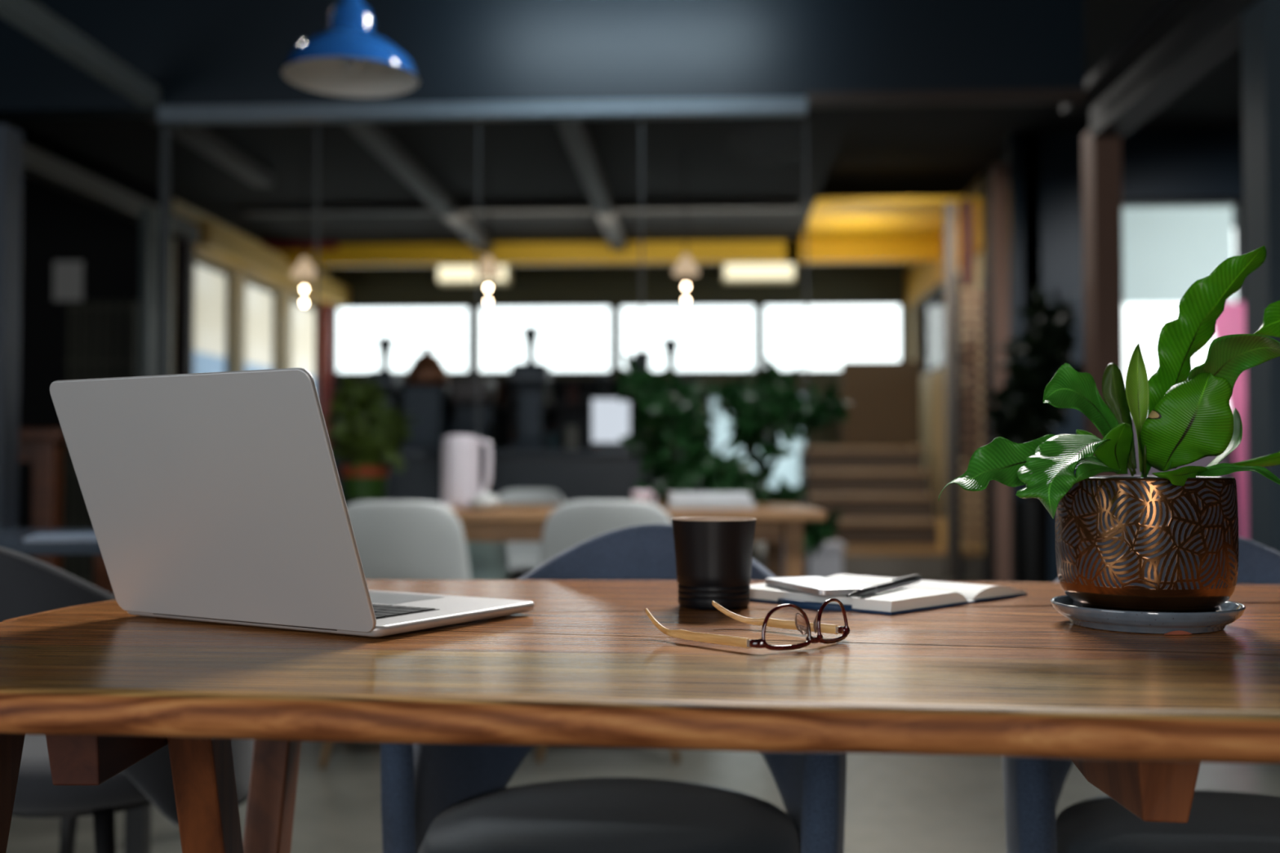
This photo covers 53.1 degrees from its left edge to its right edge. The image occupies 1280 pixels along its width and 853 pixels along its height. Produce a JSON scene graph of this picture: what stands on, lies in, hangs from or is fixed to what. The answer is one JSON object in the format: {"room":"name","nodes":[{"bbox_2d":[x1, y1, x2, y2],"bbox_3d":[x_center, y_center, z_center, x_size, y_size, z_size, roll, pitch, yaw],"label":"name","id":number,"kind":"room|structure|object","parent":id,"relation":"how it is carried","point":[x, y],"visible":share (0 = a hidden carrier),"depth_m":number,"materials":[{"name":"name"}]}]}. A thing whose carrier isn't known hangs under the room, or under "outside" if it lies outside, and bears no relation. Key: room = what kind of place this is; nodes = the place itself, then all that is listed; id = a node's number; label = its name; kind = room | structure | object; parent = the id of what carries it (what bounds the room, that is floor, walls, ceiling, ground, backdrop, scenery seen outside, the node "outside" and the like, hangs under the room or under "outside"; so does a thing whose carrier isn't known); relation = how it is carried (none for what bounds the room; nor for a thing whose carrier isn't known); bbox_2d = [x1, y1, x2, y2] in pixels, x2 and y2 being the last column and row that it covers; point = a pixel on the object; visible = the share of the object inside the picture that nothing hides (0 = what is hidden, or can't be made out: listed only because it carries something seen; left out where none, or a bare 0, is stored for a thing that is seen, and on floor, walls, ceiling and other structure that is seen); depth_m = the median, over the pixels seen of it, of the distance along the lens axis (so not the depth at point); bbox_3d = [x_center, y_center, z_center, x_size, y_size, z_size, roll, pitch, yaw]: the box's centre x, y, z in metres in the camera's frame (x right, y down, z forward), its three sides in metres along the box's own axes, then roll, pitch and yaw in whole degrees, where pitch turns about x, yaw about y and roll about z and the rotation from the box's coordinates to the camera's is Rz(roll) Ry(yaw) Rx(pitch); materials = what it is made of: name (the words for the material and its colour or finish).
{"room":"coworking office","nodes":[
{"label":"coworking office","id":0,"kind":"room"},
{"bbox_2d":[17,167,173,571],"bbox_3d":[-4.737,-0.411,10.015,2.138,3.220,0.100,0,-2,3],"label":"wall","id":1,"kind":"structure","parent":0,"point":[58,225],"depth_m":9.97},
{"bbox_2d":[52,261,84,302],"bbox_3d":[-4.448,-1.126,9.961,0.256,0.322,0.020,0,-2,3],"label":"notice board","id":2,"kind":"object","parent":1,"relation":"attached to","point":[68,276],"visible":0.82,"depth_m":9.95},
{"bbox_2d":[173,239,194,374],"bbox_3d":[-3.483,-0.158,9.755,0.104,2.700,0.120,0,-2,3],"label":"trim","id":3,"kind":"structure","parent":1,"relation":"attached to","point":[184,287],"depth_m":9.72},
{"bbox_2d":[171,198,329,400],"bbox_3d":[-3.638,-0.348,12.187,0.160,3.220,4.350,0,-2,3],"label":"wall","id":4,"kind":"structure","parent":0,"point":[238,276],"depth_m":11.55,"materials":[{"name":"beige paint"}]},
{"bbox_2d":[193,257,231,373],"bbox_3d":[-3.701,-0.634,10.936,0.060,1.520,0.942,0,-2,3],"label":"window","id":5,"kind":"structure","parent":4,"relation":"in","point":[212,288],"depth_m":11.05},
{"bbox_2d":[244,277,277,370],"bbox_3d":[-3.641,-0.599,12.138,0.060,1.520,1.021,0,-2,3],"label":"window","id":6,"kind":"structure","parent":4,"relation":"in","point":[261,300],"depth_m":12.25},
{"bbox_2d":[187,219,348,306],"bbox_3d":[-3.447,-1.497,12.236,0.220,0.200,4.000,0,-2,3],"label":"trim","id":7,"kind":"structure","parent":4,"relation":"attached to","point":[217,241],"depth_m":11.42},
{"bbox_2d":[261,241,338,250],"bbox_3d":[-3.256,-1.811,12.060,0.833,0.292,0.050,0,-2,3],"label":"trim","id":8,"kind":"structure","parent":4,"relation":"attached to","point":[322,245],"depth_m":12.03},
{"bbox_2d":[291,297,319,397],"bbox_3d":[-3.574,-0.560,13.483,0.060,1.520,1.086,0,-2,3],"label":"window","id":9,"kind":"structure","parent":4,"relation":"in","point":[303,315],"depth_m":13.60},
{"bbox_2d":[320,302,333,445],"bbox_3d":[-3.422,-0.036,13.955,0.098,2.700,0.120,0,-2,3],"label":"trim","id":10,"kind":"structure","parent":4,"relation":"attached to","point":[326,308],"depth_m":13.92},
{"bbox_2d":[273,240,799,267],"bbox_3d":[-1.031,-1.749,12.147,5.056,0.420,0.150,0,-2,3],"label":"ceiling beam","id":11,"kind":"structure","parent":4,"relation":"attached to","point":[706,252],"depth_m":12.07,"materials":[{"name":"yellow paint"}]},
{"bbox_2d":[13,107,855,244],"bbox_3d":[-1.162,-1.833,9.597,5.049,0.060,4.940,0,-2,3],"label":"ceiling","id":12,"kind":"structure","parent":0,"point":[754,159],"depth_m":9.13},
{"bbox_2d":[142,116,273,186],"bbox_3d":[-2.749,-1.796,8.203,0.130,0.085,2.000,0,-2,3],"label":"trim","id":13,"kind":"structure","parent":12,"relation":"attached to","point":[196,136],"depth_m":8.28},
{"bbox_2d":[291,152,315,304],"bbox_3d":[-2.242,-1.428,8.568,0.170,1.230,0.170,0,-2,3],"label":"pendant light","id":14,"kind":"object","parent":12,"relation":"hanging from","point":[304,270],"visible":0.97,"depth_m":8.54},
{"bbox_2d":[342,122,493,253],"bbox_3d":[-1.566,-1.752,9.720,0.130,0.085,4.750,0,-2,3],"label":"trim","id":15,"kind":"structure","parent":12,"relation":"attached to","point":[373,135],"depth_m":8.98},
{"bbox_2d":[475,150,501,303],"bbox_3d":[-1.007,-1.430,8.506,0.170,1.230,0.170,0,-2,3],"label":"pendant light","id":16,"kind":"object","parent":12,"relation":"hanging from","point":[488,268],"visible":0.97,"depth_m":8.49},
{"bbox_2d":[243,201,799,216],"bbox_3d":[-0.974,-1.754,10.327,4.492,0.046,0.120,0,-2,3],"label":"trim","id":17,"kind":"structure","parent":12,"relation":"attached to","point":[786,206],"depth_m":10.28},
{"bbox_2d":[555,119,626,251],"bbox_3d":[-0.313,-1.754,9.658,0.130,0.085,4.750,0,-2,3],"label":"ceiling beam","id":18,"kind":"structure","parent":12,"relation":"attached to","point":[574,132],"depth_m":8.94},
{"bbox_2d":[673,148,698,302],"bbox_3d":[0.302,-1.432,8.440,0.170,1.230,0.170,0,-2,3],"label":"pendant light","id":19,"kind":"object","parent":12,"relation":"hanging from","point":[686,267],"visible":0.98,"depth_m":8.42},
{"bbox_2d":[158,115,808,576],"bbox_3d":[-0.763,-0.191,6.084,3.108,2.553,0.016,0,-2,3],"label":"glass wall","id":20,"kind":"structure","parent":0,"point":[165,127],"depth_m":6.14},
{"bbox_2d":[465,542,509,580],"bbox_3d":[-0.555,0.480,4.458,0.205,0.317,0.086,0,-2,0],"label":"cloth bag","id":21,"kind":"object","parent":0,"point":[487,561],"visible":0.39,"depth_m":4.42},
{"bbox_2d":[0,0,1084,118],"bbox_3d":[-1.909,-1.833,6.234,7.970,0.597,0.150,0,-2,3],"label":"ceiling","id":22,"kind":"structure","parent":0,"point":[197,52],"depth_m":6.08,"materials":[{"name":"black paint"}]},
{"bbox_2d":[0,0,159,106],"bbox_3d":[-2.403,-1.614,5.276,0.090,0.090,1.800,0,-2,3],"label":"trim","id":23,"kind":"structure","parent":22,"relation":"attached to","point":[29,16],"depth_m":5.41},
{"bbox_2d":[22,142,199,242],"bbox_3d":[-3.526,-1.526,8.134,0.120,0.130,3.400,0,-2,3],"label":"trim","id":24,"kind":"structure","parent":22,"relation":"attached to","point":[38,165],"depth_m":8.14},
{"bbox_2d":[157,97,807,124],"bbox_3d":[-0.765,-1.503,6.102,3.099,0.070,0.080,0,-2,3],"label":"beam","id":25,"kind":"structure","parent":22,"relation":"attached to","point":[763,106],"depth_m":6.08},
{"bbox_2d":[806,88,1085,108],"bbox_3d":[1.427,-1.543,6.023,1.287,0.043,0.120,0,-2,3],"label":"trim","id":26,"kind":"structure","parent":22,"relation":"attached to","point":[1070,95],"depth_m":5.98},
{"bbox_2d":[1061,0,1191,113],"bbox_3d":[2.101,-1.677,4.852,0.060,0.050,3.400,0,-2,3],"label":"trim","id":27,"kind":"structure","parent":22,"relation":"attached to","point":[1166,10],"depth_m":5.53,"materials":[{"name":"metal"}]},
{"bbox_2d":[328,262,909,504],"bbox_3d":[-0.264,-0.292,14.120,6.586,3.220,0.150,0,-2,3],"label":"wall","id":28,"kind":"structure","parent":0,"point":[614,284],"depth_m":14.07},
{"bbox_2d":[332,304,471,374],"bbox_3d":[-2.634,-0.962,14.198,1.545,0.775,0.070,0,-2,3],"label":"window","id":29,"kind":"structure","parent":28,"relation":"in","point":[335,371],"depth_m":14.18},
{"bbox_2d":[475,303,613,374],"bbox_3d":[-1.057,-0.964,14.119,1.528,0.775,0.070,0,-2,3],"label":"window","id":30,"kind":"structure","parent":28,"relation":"in","point":[485,305],"depth_m":14.09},
{"bbox_2d":[617,302,757,373],"bbox_3d":[0.520,-0.967,14.040,1.532,0.775,0.070,0,-2,3],"label":"window","id":31,"kind":"structure","parent":28,"relation":"in","point":[620,305],"depth_m":14.01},
{"bbox_2d":[706,391,805,496],"bbox_3d":[1.280,0.187,13.969,1.092,1.142,0.070,0,-2,3],"label":"window","id":32,"kind":"structure","parent":28,"relation":"in","point":[787,468],"depth_m":13.96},
{"bbox_2d":[761,301,904,373],"bbox_3d":[2.097,-0.969,13.962,1.542,0.775,0.070,0,-2,3],"label":"window","id":33,"kind":"structure","parent":28,"relation":"in","point":[900,304],"depth_m":13.94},
{"bbox_2d":[0,0,1242,228],"bbox_3d":[-0.244,-2.212,5.185,11.400,0.100,18.200,0,-2,3],"label":"ceiling","id":34,"kind":"structure","parent":0,"point":[890,152],"depth_m":8.81,"materials":[{"name":"paint"}]},
{"bbox_2d":[281,0,419,97],"bbox_3d":[-0.864,-1.611,3.848,0.403,1.138,0.403,0,-2,3],"label":"pendant lamp","id":35,"kind":"object","parent":34,"relation":"hanging from","point":[348,59],"visible":1,"depth_m":3.81,"materials":[{"name":"blue metal"}]},
{"bbox_2d":[437,265,511,285],"bbox_3d":[-1.792,-1.726,13.855,0.774,0.368,0.255,0,-2,3],"label":"ceiling light","id":36,"kind":"object","parent":34,"relation":"attached to","point":[446,275],"visible":0.5,"depth_m":13.74,"materials":[{"name":"beige paint"}]},
{"bbox_2d":[438,265,506,280],"bbox_3d":[-1.798,-1.736,13.736,0.734,0.340,0.015,0,-2,3],"label":"diffuser","id":37,"kind":"object","parent":36,"relation":"attached to","point":[445,273],"depth_m":13.73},
{"bbox_2d":[722,263,795,283],"bbox_3d":[1.272,-1.731,13.702,0.770,0.368,0.255,0,-2,3],"label":"ceiling light","id":38,"kind":"object","parent":34,"relation":"attached to","point":[731,273],"visible":0.5,"depth_m":13.58,"materials":[{"name":"beige paint"}]},
{"bbox_2d":[5,577,1279,852],"bbox_3d":[-0.244,1.107,5.089,11.400,0.100,18.200,0,-2,3],"label":"floor","id":39,"kind":"structure","parent":0,"point":[895,803],"depth_m":3.56,"materials":[{"name":"concrete"}]},
{"bbox_2d":[0,124,23,528],"bbox_3d":[-2.429,-0.038,4.790,0.153,2.172,0.120,0,-2,3],"label":"trim","id":40,"kind":"structure","parent":39,"relation":"on","point":[11,138],"depth_m":4.78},
{"bbox_2d":[18,428,114,595],"bbox_3d":[-3.203,0.547,5.704,1.600,1.056,0.700,0,-2,3],"label":"cabinet","id":41,"kind":"object","parent":39,"relation":"on","point":[43,447],"visible":0.28,"depth_m":5.36,"materials":[{"name":"brown wood"}]},
{"bbox_2d":[0,528,151,852],"bbox_3d":[-1.460,0.622,2.933,0.920,0.745,0.600,0,-2,0],"label":"side table","id":42,"kind":"object","parent":39,"relation":"on","point":[137,833],"visible":0.05,"depth_m":2.66,"materials":[{"name":"black metal"}]},
{"bbox_2d":[23,532,96,541],"bbox_3d":[-1.200,0.243,2.844,0.280,0.006,0.200,1,-2,-17],"label":"magazine","id":43,"kind":"object","parent":42,"relation":"on","point":[80,535],"visible":0.43,"depth_m":2.76,"materials":[{"name":"white paper"}]},
{"bbox_2d":[62,300,157,585],"bbox_3d":[-3.729,0.149,9.022,0.495,2.043,0.350,0,-2,3],"label":"doorway","id":44,"kind":"object","parent":39,"relation":"on","point":[104,340],"visible":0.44,"depth_m":8.89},
{"bbox_2d":[0,546,253,852],"bbox_3d":[-0.932,0.576,2.117,0.580,0.795,0.535,0,-2,14],"label":"tub chair","id":45,"kind":"object","parent":39,"relation":"on","point":[29,585],"visible":0.32,"depth_m":1.93,"materials":[{"name":"grey fabric"}]},
{"bbox_2d":[138,206,155,376],"bbox_3d":[-3.256,-0.146,8.441,0.050,2.600,0.120,0,-2,3],"label":"trim","id":46,"kind":"structure","parent":39,"relation":"on","point":[148,215],"depth_m":8.42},
{"bbox_2d":[156,206,171,375],"bbox_3d":[-3.145,-0.146,8.435,0.034,2.600,0.120,0,-2,3],"label":"trim","id":47,"kind":"structure","parent":39,"relation":"on","point":[158,262],"depth_m":8.41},
{"bbox_2d":[324,373,418,505],"bbox_3d":[-1.389,0.418,6.603,0.484,1.367,0.455,0,-2,3],"label":"potted plant","id":48,"kind":"object","parent":39,"relation":"on","point":[375,436],"visible":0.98,"depth_m":6.51,"materials":[{"name":"green plant"}]},
{"bbox_2d":[319,501,470,768],"bbox_3d":[-0.745,0.629,4.042,0.466,0.801,0.470,0,-2,-2],"label":"shell chair","id":49,"kind":"object","parent":39,"relation":"on","point":[396,540],"visible":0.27,"depth_m":3.84,"materials":[{"name":"grey plastic"}]},
{"bbox_2d":[335,376,699,448],"bbox_3d":[-0.868,0.415,9.257,2.590,1.525,0.420,0,-2,3],"label":"shelving","id":50,"kind":"object","parent":39,"relation":"on","point":[557,414],"visible":0.15,"depth_m":9.44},
{"bbox_2d":[544,428,558,448],"bbox_3d":[-0.651,0.106,9.195,0.129,0.180,0.129,0,-2,3],"label":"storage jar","id":51,"kind":"object","parent":50,"relation":"on","point":[551,434],"visible":0.64,"depth_m":9.14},
{"bbox_2d":[564,422,577,448],"bbox_3d":[-0.490,0.083,9.187,0.094,0.226,0.094,0,-2,3],"label":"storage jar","id":52,"kind":"object","parent":50,"relation":"on","point":[571,428],"visible":0.77,"depth_m":9.15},
{"bbox_2d":[567,382,578,404],"bbox_3d":[-0.484,-0.249,9.197,0.082,0.189,0.082,0,-2,3],"label":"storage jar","id":53,"kind":"object","parent":50,"relation":"on","point":[572,388],"visible":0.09,"depth_m":9.16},
{"bbox_2d":[595,374,611,397],"bbox_3d":[-0.260,-0.263,9.186,0.109,0.216,0.109,0,-2,3],"label":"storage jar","id":54,"kind":"object","parent":50,"relation":"on","point":[599,386],"visible":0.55,"depth_m":9.14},
{"bbox_2d":[332,448,706,502],"bbox_3d":[-0.759,0.642,8.033,2.380,1.000,0.660,0,-2,3],"label":"counter","id":55,"kind":"object","parent":39,"relation":"on","point":[575,473],"depth_m":7.75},
{"bbox_2d":[366,337,401,448],"bbox_3d":[-1.616,-0.210,8.069,0.178,0.706,0.343,0,-2,3],"label":"coffee grinder","id":56,"kind":"object","parent":55,"relation":"on","point":[390,381],"visible":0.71,"depth_m":8.07,"materials":[{"name":"metal"}]},
{"bbox_2d":[401,346,451,448],"bbox_3d":[-1.345,-0.181,8.086,0.280,0.649,0.300,0,-2,3],"label":"copper kettle","id":57,"kind":"object","parent":55,"relation":"on","point":[426,393],"visible":0.95,"depth_m":7.94,"materials":[{"name":"metal"}]},
{"bbox_2d":[450,377,496,446],"bbox_3d":[-1.048,-0.087,8.088,0.220,0.420,0.400,0,-2,3],"label":"espresso machine","id":58,"kind":"object","parent":55,"relation":"on","point":[464,390],"visible":0.81,"depth_m":7.91,"materials":[{"name":"metal"}]},
{"bbox_2d":[332,448,706,457],"bbox_3d":[-0.759,0.167,8.046,2.380,0.050,0.660,0,-2,3],"label":"countertop","id":59,"kind":"structure","parent":55,"relation":"on","point":[531,452],"depth_m":7.71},
{"bbox_2d":[508,326,551,448],"bbox_3d":[-0.690,-0.241,8.023,0.242,0.766,0.343,0,-2,3],"label":"coffee grinder","id":60,"kind":"object","parent":55,"relation":"on","point":[531,378],"visible":0.97,"depth_m":8.03,"materials":[{"name":"metal"}]},
{"bbox_2d":[591,397,631,448],"bbox_3d":[-0.177,-0.021,7.803,0.246,0.312,0.120,0,-2,3],"label":"monitor","id":61,"kind":"object","parent":55,"relation":"on","point":[611,419],"visible":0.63,"depth_m":7.79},
{"bbox_2d":[633,350,650,436],"bbox_3d":[0.012,-0.165,8.018,0.108,0.613,0.108,0,-2,3],"label":"canister","id":62,"kind":"object","parent":55,"relation":"on","point":[637,354],"visible":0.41,"depth_m":7.98,"materials":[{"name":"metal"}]},
{"bbox_2d":[661,337,684,383],"bbox_3d":[0.191,-0.204,7.978,0.168,0.690,0.343,0,-2,3],"label":"coffee grinder","id":63,"kind":"object","parent":55,"relation":"on","point":[670,345],"visible":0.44,"depth_m":7.99,"materials":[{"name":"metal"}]},
{"bbox_2d":[497,488,564,580],"bbox_3d":[-0.575,0.670,5.434,0.466,0.801,0.470,-1,-2,29],"label":"shell chair","id":64,"kind":"object","parent":39,"relation":"on","point":[523,557],"visible":0.23,"depth_m":5.59,"materials":[{"name":"grey plastic"}]},
{"bbox_2d":[535,500,680,764],"bbox_3d":[-0.089,0.631,4.102,0.466,0.801,0.470,0,-2,2],"label":"shell chair","id":65,"kind":"object","parent":39,"relation":"on","point":[571,524],"visible":0.19,"depth_m":3.90,"materials":[{"name":"grey plastic"}]},
{"bbox_2d":[380,524,846,852],"bbox_3d":[-0.028,0.548,1.622,0.580,0.824,0.535,0,-2,13],"label":"tub chair","id":66,"kind":"object","parent":39,"relation":"on","point":[436,798],"visible":0.5,"depth_m":1.59,"materials":[{"name":"blue fabric"}]},
{"bbox_2d":[449,502,826,577],"bbox_3d":[-0.175,0.671,4.732,1.610,0.750,0.840,0,-2,0],"label":"meeting table","id":67,"kind":"object","parent":39,"relation":"on","point":[508,522],"visible":0.34,"depth_m":4.41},
{"bbox_2d":[440,434,492,509],"bbox_3d":[-0.619,0.158,4.490,0.162,0.260,0.135,-1,-2,34],"label":"water jug","id":68,"kind":"object","parent":67,"relation":"on","point":[460,453],"visible":0.94,"depth_m":4.44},
{"bbox_2d":[470,490,500,510],"bbox_3d":[-0.533,0.253,4.415,0.104,0.066,0.104,0,-2,0],"label":"sugar bowl","id":69,"kind":"object","parent":67,"relation":"on","point":[485,501],"visible":1,"depth_m":4.38,"materials":[{"name":"ceramic"}]},
{"bbox_2d":[631,490,657,504],"bbox_3d":[0.009,0.254,4.417,0.078,0.065,0.072,1,-2,-40],"label":"espresso cup","id":70,"kind":"object","parent":67,"relation":"on","point":[641,495],"visible":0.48,"depth_m":4.39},
{"bbox_2d":[667,499,755,509],"bbox_3d":[0.250,0.276,4.545,0.300,0.028,0.222,0,-2,0],"label":"book","id":71,"kind":"object","parent":67,"relation":"on","point":[672,504],"visible":0.89,"depth_m":4.43,"materials":[{"name":"white paper"}]},
{"bbox_2d":[666,492,751,500],"bbox_3d":[0.241,0.248,4.557,0.280,0.026,0.204,0,-2,-3],"label":"book","id":72,"kind":"object","parent":71,"relation":"on","point":[669,495],"visible":1,"depth_m":4.46,"materials":[{"name":"white paper"}]},
{"bbox_2d":[0,579,1279,852],"bbox_3d":[0.475,0.571,1.256,2.398,0.750,0.960,0,-2,5],"label":"wooden table","id":73,"kind":"object","parent":39,"relation":"on","point":[108,687],"visible":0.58,"depth_m":0.99,"materials":[{"name":"brown wood"}]},
{"bbox_2d":[49,368,534,636],"bbox_3d":[-0.344,0.077,1.304,0.352,0.240,0.336,-1,-2,31],"label":"laptop","id":74,"kind":"object","parent":73,"relation":"on","point":[215,497],"visible":1,"depth_m":1.19,"materials":[{"name":"metal"}]},
{"bbox_2d":[671,516,755,609],"bbox_3d":[0.082,0.151,1.426,0.094,0.098,0.094,0,-2,6],"label":"mug","id":75,"kind":"object","parent":73,"relation":"on","point":[713,555],"visible":0.98,"depth_m":1.39,"materials":[{"name":"black ceramic"}]},
{"bbox_2d":[645,598,849,650],"bbox_3d":[0.096,0.172,1.162,0.130,0.039,0.162,2,-2,-45],"label":"eyeglasses","id":76,"kind":"object","parent":73,"relation":"on","point":[802,624],"visible":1,"depth_m":1.11,"materials":[{"name":"plastic"}]},
{"bbox_2d":[749,573,1027,614],"bbox_3d":[0.281,0.197,1.523,0.312,0.019,0.231,2,-2,-45],"label":"notebook","id":77,"kind":"object","parent":73,"relation":"on","point":[922,595],"visible":0.71,"depth_m":1.44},
{"bbox_2d":[764,576,877,596],"bbox_3d":[0.206,0.183,1.471,0.074,0.008,0.148,1,-2,-19],"label":"smartphone","id":78,"kind":"object","parent":77,"relation":"on","point":[814,585],"visible":1,"depth_m":1.45,"materials":[{"name":"silver metal"}]},
{"bbox_2d":[846,573,922,597],"bbox_3d":[0.278,0.180,1.445,0.009,0.013,0.208,-1,-2,34],"label":"pen","id":79,"kind":"object","parent":77,"relation":"on","point":[895,584],"visible":1,"depth_m":1.44,"materials":[{"name":"metal"}]},
{"bbox_2d":[1050,595,1245,635],"bbox_3d":[0.497,0.184,1.257,0.178,0.023,0.178,0,-2,0],"label":"saucer","id":80,"kind":"object","parent":73,"relation":"on","point":[1114,620],"visible":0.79,"depth_m":1.19,"materials":[{"name":"grey ceramic"}]},
{"bbox_2d":[938,245,1279,612],"bbox_3d":[0.508,0.000,1.243,0.464,0.372,0.206,0,-2,0],"label":"potted fern","id":81,"kind":"object","parent":80,"relation":"on","point":[1167,541],"visible":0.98,"depth_m":1.22,"materials":[{"name":"green plant"}]},
{"bbox_2d":[1055,475,1239,612],"bbox_3d":[0.497,0.118,1.259,0.167,0.137,0.167,0,-2,3],"label":"pot","id":82,"kind":"object","parent":80,"relation":"on","point":[1152,544],"depth_m":1.19,"materials":[{"name":"brown metal"}]},
{"bbox_2d":[613,353,853,559],"bbox_3d":[0.411,0.374,5.503,1.066,1.389,0.702,0,-2,3],"label":"potted tree","id":83,"kind":"object","parent":39,"relation":"on","point":[671,415],"visible":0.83,"depth_m":5.43,"materials":[{"name":"green plant"}]},
{"bbox_2d":[803,540,844,577],"bbox_3d":[1.313,1.004,9.221,0.288,0.345,0.390,0,-2,3],"label":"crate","id":84,"kind":"object","parent":39,"relation":"on","point":[828,562],"visible":0.45,"depth_m":9.04,"materials":[{"name":"plastic"}]},
{"bbox_2d":[942,201,956,579],"bbox_3d":[2.455,-0.285,10.112,0.077,2.975,0.120,0,-2,3],"label":"trim","id":85,"kind":"structure","parent":39,"relation":"on","point":[948,207],"depth_m":10.07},
{"bbox_2d":[960,322,980,472],"bbox_3d":[2.821,0.066,10.493,0.581,1.915,0.558,-1,-2,24],"label":"floor plant","id":86,"kind":"object","parent":39,"relation":"on","point":[965,347],"visible":0.12,"depth_m":10.44,"materials":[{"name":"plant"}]},
{"bbox_2d":[952,273,991,582],"bbox_3d":[2.487,0.022,9.591,0.246,2.329,0.100,0,-2,3],"label":"rack","id":87,"kind":"object","parent":39,"relation":"on","point":[984,307],"visible":0.85,"depth_m":9.56,"materials":[{"name":"wood"}]},
{"bbox_2d":[977,285,1084,582],"bbox_3d":[2.160,0.170,7.040,0.590,1.886,0.512,1,-2,-36],"label":"floor plant","id":88,"kind":"object","parent":39,"relation":"on","point":[1020,415],"visible":0.87,"depth_m":6.95,"materials":[{"name":"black plant"}]},
{"bbox_2d":[1081,128,1124,475],"bbox_3d":[2.391,-0.217,6.598,0.139,2.634,0.200,0,-2,3],"label":"column","id":89,"kind":"structure","parent":39,"relation":"on","point":[1102,206],"depth_m":6.52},
{"bbox_2d":[1002,536,1279,852],"bbox_3d":[0.736,0.546,1.552,0.580,0.824,0.535,0,-2,7],"label":"tub chair","id":90,"kind":"object","parent":39,"relation":"on","point":[1219,821],"visible":0.34,"depth_m":1.52,"materials":[{"name":"blue fabric"}]},
{"bbox_2d":[1213,302,1248,539],"bbox_3d":[4.048,0.154,8.535,0.428,2.006,0.320,-1,-2,34],"label":"feather banner","id":91,"kind":"object","parent":39,"relation":"on","point":[1231,321],"visible":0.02,"depth_m":8.52,"materials":[{"name":"pink fabric"}]},
{"bbox_2d":[1240,0,1279,552],"bbox_3d":[2.303,-0.568,4.609,0.163,3.220,0.200,0,-2,3],"label":"pillar","id":92,"kind":"structure","parent":39,"relation":"on","point":[1260,22],"depth_m":4.57,"materials":[{"name":"paint"}]},
{"bbox_2d":[1090,0,1257,137],"bbox_3d":[2.301,-1.600,4.839,0.170,0.150,3.400,0,-2,3],"label":"trim","id":93,"kind":"structure","parent":92,"relation":"attached to","point":[1213,33],"depth_m":5.51,"materials":[{"name":"metal"}]},
{"bbox_2d":[908,132,1041,582],"bbox_3d":[2.860,-0.369,11.462,0.120,3.220,5.150,0,-2,3],"label":"wall","id":94,"kind":"structure","parent":0,"point":[932,384],"depth_m":10.77,"materials":[{"name":"beige paint"}]},
{"bbox_2d":[785,239,940,263],"bbox_3d":[2.096,-1.656,11.998,1.456,0.226,0.170,0,-2,3],"label":"trim","id":95,"kind":"structure","parent":94,"relation":"attached to","point":[855,251],"depth_m":11.91,"materials":[{"name":"yellow paint"}]},
{"bbox_2d":[752,542,984,578],"bbox_3d":[1.948,1.174,12.039,1.763,0.170,3.700,0,-2,3],"label":"trim","id":96,"kind":"structure","parent":94,"relation":"attached to","point":[880,566],"depth_m":10.18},
{"bbox_2d":[753,542,983,556],"bbox_3d":[1.948,1.079,12.041,1.763,0.020,3.700,0,-2,3],"label":"trim","id":97,"kind":"structure","parent":94,"relation":"attached to","point":[851,550],"depth_m":10.49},
{"bbox_2d":[798,360,937,544],"bbox_3d":[2.149,0.202,12.092,1.194,1.736,1.430,0,-2,3],"label":"staircase","id":98,"kind":"structure","parent":97,"relation":"on","point":[882,493],"depth_m":12.28,"materials":[{"name":"brown wood"}]},
{"bbox_2d":[937,518,945,551],"bbox_3d":[2.557,0.896,10.614,0.140,0.262,0.182,0,-2,3],"label":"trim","id":99,"kind":"structure","parent":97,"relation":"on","point":[941,522],"depth_m":10.54,"materials":[{"name":"beige paint"}]},
{"bbox_2d":[799,196,982,239],"bbox_3d":[2.050,-1.790,11.093,1.456,0.050,1.650,0,-2,3],"label":"trim","id":100,"kind":"structure","parent":94,"relation":"attached to","point":[910,217],"depth_m":10.89,"materials":[{"name":"yellow paint"}]},
{"bbox_2d":[915,282,944,375],"bbox_3d":[2.922,-0.934,12.730,0.060,0.805,1.844,0,-2,3],"label":"window","id":101,"kind":"structure","parent":94,"relation":"in","point":[929,310],"depth_m":12.92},
{"bbox_2d":[906,202,982,307],"bbox_3d":[2.814,-1.541,12.074,0.030,0.390,3.700,0,-2,3],"label":"trim","id":102,"kind":"structure","parent":94,"relation":"attached to","point":[922,278],"depth_m":12.12,"materials":[{"name":"paint"}]},
{"bbox_2d":[960,199,973,288],"bbox_3d":[2.568,-1.436,10.055,0.079,0.689,0.050,0,-2,3],"label":"trim","id":103,"kind":"structure","parent":94,"relation":"attached to","point":[966,239],"depth_m":10.03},
{"bbox_2d":[1006,129,1243,582],"bbox_3d":[4.123,-0.443,8.897,3.053,3.220,0.150,0,-2,3],"label":"wall","id":104,"kind":"structure","parent":0,"point":[1156,164],"depth_m":8.90,"materials":[{"name":"paint"}]},
{"bbox_2d":[991,163,1011,582],"bbox_3d":[2.525,-0.334,8.948,0.092,3.005,0.100,0,-2,3],"label":"trim","id":105,"kind":"structure","parent":104,"relation":"attached to","point":[999,171],"depth_m":8.92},
{"bbox_2d":[1122,206,1234,303],"bbox_3d":[3.760,-1.204,9.000,0.807,0.683,0.001,0,-2,3],"label":"roller blind","id":106,"kind":"object","parent":104,"relation":"attached to","point":[1166,251],"visible":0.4,"depth_m":9.00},
{"bbox_2d":[1121,198,1244,417],"bbox_3d":[3.757,-0.821,8.936,0.887,1.532,0.070,0,-2,3],"label":"window","id":107,"kind":"structure","parent":104,"relation":"in","point":[1237,202],"depth_m":8.92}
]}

